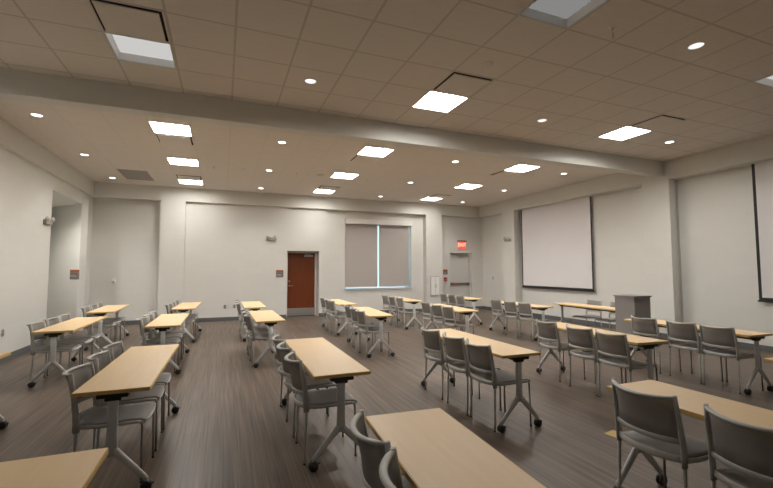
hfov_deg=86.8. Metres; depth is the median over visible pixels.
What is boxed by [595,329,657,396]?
chair
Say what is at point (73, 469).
table
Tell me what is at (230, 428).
floor
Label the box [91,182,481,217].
beam
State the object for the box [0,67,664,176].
beam
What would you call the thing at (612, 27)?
sprinkler head
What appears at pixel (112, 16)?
ceiling panel
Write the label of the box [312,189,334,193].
ceiling light
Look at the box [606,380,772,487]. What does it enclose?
table
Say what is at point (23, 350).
baseboard
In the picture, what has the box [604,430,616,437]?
tape
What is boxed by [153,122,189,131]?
diffuser
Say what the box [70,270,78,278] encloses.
room sign
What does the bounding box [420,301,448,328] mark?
chair
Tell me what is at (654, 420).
chair
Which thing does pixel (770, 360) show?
table
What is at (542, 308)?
table
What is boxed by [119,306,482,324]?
baseboard
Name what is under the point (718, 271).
wall
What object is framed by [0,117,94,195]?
beam
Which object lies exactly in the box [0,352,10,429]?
table
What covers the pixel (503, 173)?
ceiling vent
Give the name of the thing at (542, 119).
recessed light
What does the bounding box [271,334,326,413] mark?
chair
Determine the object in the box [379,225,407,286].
roller blind
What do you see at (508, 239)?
emergency light
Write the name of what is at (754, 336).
table
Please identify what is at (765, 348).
baseboard
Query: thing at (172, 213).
pillar
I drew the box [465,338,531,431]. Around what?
chair
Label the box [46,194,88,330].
wall
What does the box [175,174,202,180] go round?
ceiling vent
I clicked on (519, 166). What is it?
diffuser
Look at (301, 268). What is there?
door
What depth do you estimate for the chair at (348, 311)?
8.40 m
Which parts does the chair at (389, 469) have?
backrest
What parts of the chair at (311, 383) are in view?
backrest, frame, leg, leg, seat, seat frame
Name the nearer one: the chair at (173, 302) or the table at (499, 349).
the table at (499, 349)
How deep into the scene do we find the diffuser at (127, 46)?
4.66 m
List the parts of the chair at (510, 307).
backrest, frame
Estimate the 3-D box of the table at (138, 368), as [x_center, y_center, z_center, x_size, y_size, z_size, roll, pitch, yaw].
[-2.203,1.425,3.625,0.523,0.737,1.792,1,-4,-21]
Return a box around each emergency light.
[43,216,54,224]
[266,235,276,240]
[503,236,510,241]
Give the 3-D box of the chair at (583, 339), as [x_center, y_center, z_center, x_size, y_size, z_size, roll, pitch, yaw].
[2.667,1.479,5.322,0.598,0.826,0.459,1,-4,-19]
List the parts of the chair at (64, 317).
frame, backrest, seat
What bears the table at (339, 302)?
on the floor
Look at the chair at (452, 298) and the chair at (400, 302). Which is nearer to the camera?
the chair at (400, 302)
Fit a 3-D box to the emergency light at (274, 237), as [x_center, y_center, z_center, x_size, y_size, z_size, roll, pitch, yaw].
[-3.683,-0.199,13.089,0.330,0.175,0.111,1,-4,-22]
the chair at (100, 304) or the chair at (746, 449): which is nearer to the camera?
the chair at (746, 449)
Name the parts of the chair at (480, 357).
leg, backrest, frame, leg, seat, seat frame, leg, leg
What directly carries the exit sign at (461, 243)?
attached to the wall at (229, 257)
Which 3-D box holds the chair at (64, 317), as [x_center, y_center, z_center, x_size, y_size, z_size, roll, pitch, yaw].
[-5.143,1.582,6.809,0.598,0.826,0.459,1,-4,-21]
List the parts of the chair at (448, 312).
backrest, frame, seat, seat frame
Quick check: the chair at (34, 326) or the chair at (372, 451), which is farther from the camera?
the chair at (34, 326)
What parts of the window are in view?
sill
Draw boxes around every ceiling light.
[103,32,176,69]
[148,121,191,136]
[166,157,198,166]
[177,179,202,184]
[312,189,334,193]
[330,172,358,178]
[356,146,393,156]
[412,91,468,112]
[421,197,442,200]
[454,184,482,188]
[505,164,539,171]
[517,0,608,29]
[598,126,650,140]
[753,75,772,87]
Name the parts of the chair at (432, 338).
leg, backrest, frame, seat, seat frame, leg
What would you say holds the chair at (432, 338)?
on the floor
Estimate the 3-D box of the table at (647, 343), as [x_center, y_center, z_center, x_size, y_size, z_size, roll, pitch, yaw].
[2.767,1.532,5.466,0.523,0.737,1.792,1,-4,-17]
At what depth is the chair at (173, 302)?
9.58 m
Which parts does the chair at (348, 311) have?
backrest, frame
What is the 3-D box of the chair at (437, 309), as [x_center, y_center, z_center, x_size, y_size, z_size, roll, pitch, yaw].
[1.257,1.697,8.808,0.598,0.826,0.459,1,-4,-20]
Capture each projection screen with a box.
[521,196,594,291]
[751,160,772,302]
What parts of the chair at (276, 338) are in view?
backrest, frame, leg, seat frame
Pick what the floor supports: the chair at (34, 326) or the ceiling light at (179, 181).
the chair at (34, 326)
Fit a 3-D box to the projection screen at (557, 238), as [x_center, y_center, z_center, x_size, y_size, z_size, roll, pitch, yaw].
[5.176,-0.048,12.668,0.130,2.903,3.060,1,-4,-22]
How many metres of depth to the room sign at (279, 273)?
13.16 m
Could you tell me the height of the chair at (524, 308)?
0.826 m
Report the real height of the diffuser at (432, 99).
0.008 m
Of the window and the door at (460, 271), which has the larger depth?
the door at (460, 271)
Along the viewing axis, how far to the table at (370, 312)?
7.33 m
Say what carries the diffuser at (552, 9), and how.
attached to the ceiling light at (564, 14)
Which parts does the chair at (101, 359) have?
leg, frame, backrest, seat frame, seat, leg, leg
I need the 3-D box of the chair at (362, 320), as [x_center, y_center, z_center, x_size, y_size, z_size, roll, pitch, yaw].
[-0.279,1.620,7.527,0.598,0.826,0.459,1,-4,-18]
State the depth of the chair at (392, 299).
11.19 m
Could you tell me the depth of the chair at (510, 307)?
9.50 m
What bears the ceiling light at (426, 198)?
attached to the ceiling
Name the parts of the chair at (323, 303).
backrest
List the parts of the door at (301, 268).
kick plate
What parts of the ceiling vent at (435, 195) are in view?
plate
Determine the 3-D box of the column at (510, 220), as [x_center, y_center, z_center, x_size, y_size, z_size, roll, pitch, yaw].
[4.388,0.651,14.332,0.250,3.590,0.630,1,-4,-22]
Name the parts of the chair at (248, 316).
backrest, frame, leg, seat, seat frame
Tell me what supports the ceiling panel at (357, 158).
in the ceiling
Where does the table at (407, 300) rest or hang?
on the floor
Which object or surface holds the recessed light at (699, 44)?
in the ceiling
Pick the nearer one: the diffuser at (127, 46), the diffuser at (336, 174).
the diffuser at (127, 46)
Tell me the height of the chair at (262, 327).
0.826 m
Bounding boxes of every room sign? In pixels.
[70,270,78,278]
[276,270,282,276]
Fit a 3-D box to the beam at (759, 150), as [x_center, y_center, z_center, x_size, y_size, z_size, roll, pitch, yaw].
[7.031,-1.886,8.228,0.530,0.710,17.020,1,-4,-22]
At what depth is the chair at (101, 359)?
3.60 m
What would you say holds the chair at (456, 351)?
on the floor
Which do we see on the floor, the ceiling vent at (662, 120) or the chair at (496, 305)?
the chair at (496, 305)
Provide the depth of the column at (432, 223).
15.16 m
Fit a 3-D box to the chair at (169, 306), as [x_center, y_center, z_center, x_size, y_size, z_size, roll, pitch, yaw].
[-4.543,1.714,8.954,0.598,0.826,0.459,1,-4,-19]
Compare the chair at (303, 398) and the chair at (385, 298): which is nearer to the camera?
the chair at (303, 398)
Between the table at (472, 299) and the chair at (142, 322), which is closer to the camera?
the chair at (142, 322)
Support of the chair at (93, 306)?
on the floor
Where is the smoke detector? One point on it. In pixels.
(486, 63)
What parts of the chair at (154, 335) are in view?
frame, seat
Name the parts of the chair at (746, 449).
leg, seat frame, seat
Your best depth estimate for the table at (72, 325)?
5.67 m
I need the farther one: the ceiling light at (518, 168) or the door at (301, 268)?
the door at (301, 268)
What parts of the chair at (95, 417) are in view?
leg, backrest, frame, leg, seat frame, seat, leg, leg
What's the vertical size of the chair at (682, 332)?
0.826 m
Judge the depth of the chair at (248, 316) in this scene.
6.67 m
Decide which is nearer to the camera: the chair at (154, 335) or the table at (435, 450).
the table at (435, 450)
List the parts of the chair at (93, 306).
frame, seat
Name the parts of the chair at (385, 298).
backrest, frame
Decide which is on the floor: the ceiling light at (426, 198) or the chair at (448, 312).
the chair at (448, 312)
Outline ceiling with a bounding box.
[0,0,772,206]
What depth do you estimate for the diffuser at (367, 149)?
8.66 m
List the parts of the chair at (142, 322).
backrest, frame, seat frame, seat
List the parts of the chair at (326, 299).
backrest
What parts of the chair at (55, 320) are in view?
backrest, frame, seat frame, seat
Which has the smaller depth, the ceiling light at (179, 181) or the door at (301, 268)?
the ceiling light at (179, 181)
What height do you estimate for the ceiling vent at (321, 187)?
0.080 m
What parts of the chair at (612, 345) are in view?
leg, backrest, frame, seat frame, seat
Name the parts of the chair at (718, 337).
leg, backrest, frame, leg, seat frame, seat, leg, leg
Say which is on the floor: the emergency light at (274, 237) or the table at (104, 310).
the table at (104, 310)
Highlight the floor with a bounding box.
[0,309,772,487]
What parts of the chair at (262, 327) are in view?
seat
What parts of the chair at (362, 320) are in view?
backrest, frame, seat, seat frame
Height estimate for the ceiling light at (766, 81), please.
0.106 m
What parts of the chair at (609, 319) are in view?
seat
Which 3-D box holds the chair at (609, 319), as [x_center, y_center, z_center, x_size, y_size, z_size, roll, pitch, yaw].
[4.983,1.705,9.027,0.598,0.826,0.459,1,-4,-17]
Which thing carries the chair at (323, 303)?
on the floor
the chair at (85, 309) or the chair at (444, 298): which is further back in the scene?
the chair at (444, 298)
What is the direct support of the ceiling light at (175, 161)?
attached to the ceiling
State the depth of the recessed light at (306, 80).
5.29 m
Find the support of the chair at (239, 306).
on the floor
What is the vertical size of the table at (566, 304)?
0.737 m
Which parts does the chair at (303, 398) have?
backrest, frame, leg, leg, seat frame, seat, leg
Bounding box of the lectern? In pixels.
[613,294,651,350]
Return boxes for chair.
[26,320,81,379]
[43,316,92,375]
[56,313,101,364]
[62,361,155,482]
[80,306,115,345]
[86,349,164,450]
[88,304,120,341]
[94,302,125,337]
[102,340,170,429]
[136,316,179,372]
[143,313,182,364]
[148,310,184,353]
[165,303,194,336]
[169,301,196,337]
[172,299,198,331]
[235,300,258,334]
[235,302,243,340]
[240,307,271,353]
[242,310,276,359]
[243,313,280,366]
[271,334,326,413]
[276,341,336,437]
[284,351,356,464]
[320,297,342,329]
[324,298,345,329]
[328,299,345,335]
[344,304,372,346]
[349,306,380,350]
[349,410,412,487]
[355,309,389,357]
[379,447,402,487]
[381,294,402,324]
[388,296,410,325]
[395,297,419,329]
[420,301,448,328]
[421,326,472,399]
[431,303,460,343]
[439,293,460,319]
[441,305,473,344]
[442,332,501,415]
[448,294,469,322]
[456,295,478,324]
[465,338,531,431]
[490,298,515,333]
[504,300,530,337]
[517,301,547,340]
[536,318,585,381]
[566,324,622,395]
[573,299,601,328]
[595,302,615,338]
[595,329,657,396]
[611,378,728,487]
[631,315,681,373]
[666,319,723,383]
[699,323,763,393]
[703,403,772,487]
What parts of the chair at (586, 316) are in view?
seat, seat frame, frame, backrest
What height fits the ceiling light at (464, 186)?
0.106 m
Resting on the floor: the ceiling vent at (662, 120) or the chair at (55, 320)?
the chair at (55, 320)
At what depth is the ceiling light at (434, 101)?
6.13 m
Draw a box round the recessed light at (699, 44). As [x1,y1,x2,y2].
[686,41,705,49]
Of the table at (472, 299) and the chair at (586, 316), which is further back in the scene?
the table at (472, 299)
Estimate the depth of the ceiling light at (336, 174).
10.88 m
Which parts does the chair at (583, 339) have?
leg, backrest, frame, seat, seat frame, leg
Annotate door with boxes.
[286,251,316,316]
[450,253,470,306]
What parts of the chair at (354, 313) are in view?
backrest, frame, seat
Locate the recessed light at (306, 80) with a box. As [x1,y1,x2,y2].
[304,78,316,83]
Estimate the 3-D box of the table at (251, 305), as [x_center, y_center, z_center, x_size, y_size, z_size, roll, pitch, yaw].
[-3.191,1.806,9.755,0.523,0.737,1.792,1,-4,-22]
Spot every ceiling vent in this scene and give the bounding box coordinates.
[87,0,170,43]
[117,169,153,180]
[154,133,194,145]
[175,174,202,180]
[317,185,340,190]
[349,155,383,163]
[429,194,452,197]
[430,70,495,97]
[490,170,523,176]
[629,114,687,130]
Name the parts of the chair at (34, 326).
leg, backrest, frame, leg, seat, seat frame, leg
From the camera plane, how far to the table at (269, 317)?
6.64 m
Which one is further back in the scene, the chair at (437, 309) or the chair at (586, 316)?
the chair at (586, 316)
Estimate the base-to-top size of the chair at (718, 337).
0.826 m
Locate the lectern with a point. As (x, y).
(626, 305)
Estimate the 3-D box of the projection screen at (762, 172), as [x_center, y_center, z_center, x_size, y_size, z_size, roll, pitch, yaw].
[7.638,-0.434,6.513,0.130,2.903,3.080,1,-4,-22]
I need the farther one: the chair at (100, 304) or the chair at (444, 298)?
the chair at (444, 298)
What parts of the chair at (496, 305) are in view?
backrest, frame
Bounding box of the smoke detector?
[482,61,493,66]
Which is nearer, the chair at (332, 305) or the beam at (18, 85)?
the beam at (18, 85)
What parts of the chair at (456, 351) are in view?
leg, backrest, frame, leg, seat, seat frame, leg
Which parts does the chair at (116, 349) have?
frame, backrest, seat frame, seat, leg, leg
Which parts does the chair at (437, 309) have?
backrest, frame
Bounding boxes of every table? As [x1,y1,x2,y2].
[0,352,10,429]
[0,447,108,487]
[27,316,106,387]
[71,344,180,487]
[83,304,129,350]
[145,313,188,373]
[171,302,201,342]
[241,301,266,341]
[247,310,285,367]
[282,337,370,471]
[322,299,357,335]
[347,307,394,357]
[365,408,545,487]
[384,297,421,329]
[421,328,541,432]
[422,304,478,334]
[439,295,482,324]
[489,301,552,340]
[535,322,668,379]
[553,302,614,322]
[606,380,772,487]
[624,319,772,394]
[764,357,772,362]
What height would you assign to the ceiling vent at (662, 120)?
0.080 m
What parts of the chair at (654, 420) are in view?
leg, backrest, frame, seat, seat frame, leg, leg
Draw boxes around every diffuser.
[112,34,172,60]
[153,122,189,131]
[170,158,197,162]
[334,173,352,175]
[362,147,387,152]
[419,92,458,106]
[512,165,529,168]
[529,0,591,18]
[608,127,640,135]
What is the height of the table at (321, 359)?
0.737 m
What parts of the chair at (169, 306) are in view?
backrest, frame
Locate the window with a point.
(408, 286)
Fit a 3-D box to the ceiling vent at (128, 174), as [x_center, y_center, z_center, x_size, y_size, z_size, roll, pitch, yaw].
[-6.461,-1.790,10.560,0.650,0.036,1.190,1,-4,-22]
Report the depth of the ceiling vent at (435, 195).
13.60 m
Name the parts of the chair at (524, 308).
backrest, frame, seat frame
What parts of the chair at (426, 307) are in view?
backrest, frame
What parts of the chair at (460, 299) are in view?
backrest, frame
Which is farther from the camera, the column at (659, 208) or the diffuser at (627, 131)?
the column at (659, 208)
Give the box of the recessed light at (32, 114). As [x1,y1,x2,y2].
[29,113,43,116]
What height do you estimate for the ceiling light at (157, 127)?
0.106 m
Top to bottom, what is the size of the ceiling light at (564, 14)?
0.106 m
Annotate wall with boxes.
[0,146,92,352]
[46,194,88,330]
[89,198,482,320]
[482,165,772,345]
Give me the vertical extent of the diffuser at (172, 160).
0.008 m
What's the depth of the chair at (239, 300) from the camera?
9.85 m
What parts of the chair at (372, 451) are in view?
frame, backrest, seat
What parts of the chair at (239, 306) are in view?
backrest, frame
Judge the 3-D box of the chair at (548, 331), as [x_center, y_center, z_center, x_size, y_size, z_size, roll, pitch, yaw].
[2.498,1.518,5.961,0.598,0.826,0.459,1,-4,-16]
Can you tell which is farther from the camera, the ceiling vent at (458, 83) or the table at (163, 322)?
the table at (163, 322)
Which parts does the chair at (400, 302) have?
backrest, frame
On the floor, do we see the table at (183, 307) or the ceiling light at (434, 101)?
the table at (183, 307)
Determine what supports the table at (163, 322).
on the floor
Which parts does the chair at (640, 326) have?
backrest, frame, leg, seat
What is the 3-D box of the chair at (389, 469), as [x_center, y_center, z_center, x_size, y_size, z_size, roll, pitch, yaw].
[0.271,1.247,1.527,0.598,0.826,0.459,1,-4,-16]
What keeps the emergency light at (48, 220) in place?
attached to the wall at (27, 190)
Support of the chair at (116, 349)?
on the floor
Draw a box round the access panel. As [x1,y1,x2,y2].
[430,276,439,295]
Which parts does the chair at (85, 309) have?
backrest, frame, seat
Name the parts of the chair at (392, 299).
backrest, frame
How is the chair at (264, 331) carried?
on the floor
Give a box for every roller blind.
[345,223,377,287]
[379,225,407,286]
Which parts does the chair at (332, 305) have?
backrest, frame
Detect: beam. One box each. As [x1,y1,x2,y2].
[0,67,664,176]
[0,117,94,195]
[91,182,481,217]
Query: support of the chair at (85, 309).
on the floor
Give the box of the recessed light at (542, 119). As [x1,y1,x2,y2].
[537,118,547,122]
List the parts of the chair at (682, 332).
leg, backrest, frame, leg, seat frame, seat, leg, leg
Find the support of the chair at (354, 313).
on the floor
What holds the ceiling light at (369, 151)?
attached to the ceiling
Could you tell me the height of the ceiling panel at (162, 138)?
0.080 m
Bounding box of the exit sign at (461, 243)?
[457,240,466,248]
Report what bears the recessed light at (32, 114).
in the ceiling
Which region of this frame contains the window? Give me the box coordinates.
[344,225,412,289]
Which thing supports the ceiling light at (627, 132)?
attached to the ceiling
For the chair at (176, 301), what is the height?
0.826 m
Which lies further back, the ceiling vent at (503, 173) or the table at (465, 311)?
the ceiling vent at (503, 173)
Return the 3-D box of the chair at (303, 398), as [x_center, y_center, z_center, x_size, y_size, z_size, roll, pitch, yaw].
[-0.590,1.374,3.563,0.598,0.826,0.459,1,-4,-21]
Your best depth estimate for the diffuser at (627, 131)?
7.51 m
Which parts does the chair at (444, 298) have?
backrest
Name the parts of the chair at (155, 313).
frame, seat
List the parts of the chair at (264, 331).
seat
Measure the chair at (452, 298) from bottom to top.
0.826 m
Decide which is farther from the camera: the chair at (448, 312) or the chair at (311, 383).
the chair at (448, 312)
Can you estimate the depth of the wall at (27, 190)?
7.62 m
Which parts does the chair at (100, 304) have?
seat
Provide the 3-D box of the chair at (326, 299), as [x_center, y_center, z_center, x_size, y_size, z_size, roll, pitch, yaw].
[-1.291,1.798,10.378,0.598,0.826,0.459,1,-4,-20]
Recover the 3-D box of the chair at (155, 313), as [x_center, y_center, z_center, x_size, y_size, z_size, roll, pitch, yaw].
[-3.942,1.612,7.319,0.598,0.826,0.459,1,-4,-23]
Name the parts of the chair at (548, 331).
leg, backrest, frame, seat, seat frame, leg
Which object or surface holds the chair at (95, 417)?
on the floor
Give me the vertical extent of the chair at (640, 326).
0.826 m
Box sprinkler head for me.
[609,25,616,39]
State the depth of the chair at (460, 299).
11.55 m
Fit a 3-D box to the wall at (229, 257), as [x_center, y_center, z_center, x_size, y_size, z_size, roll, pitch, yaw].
[-2.283,0.437,14.050,13.420,4.000,0.710,1,-4,-22]
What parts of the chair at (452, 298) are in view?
backrest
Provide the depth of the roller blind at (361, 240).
14.43 m
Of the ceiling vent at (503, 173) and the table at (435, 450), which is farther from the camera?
the ceiling vent at (503, 173)
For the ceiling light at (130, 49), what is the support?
attached to the ceiling
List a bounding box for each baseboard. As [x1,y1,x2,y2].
[0,327,84,362]
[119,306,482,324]
[483,306,772,352]
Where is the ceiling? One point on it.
(374, 60)

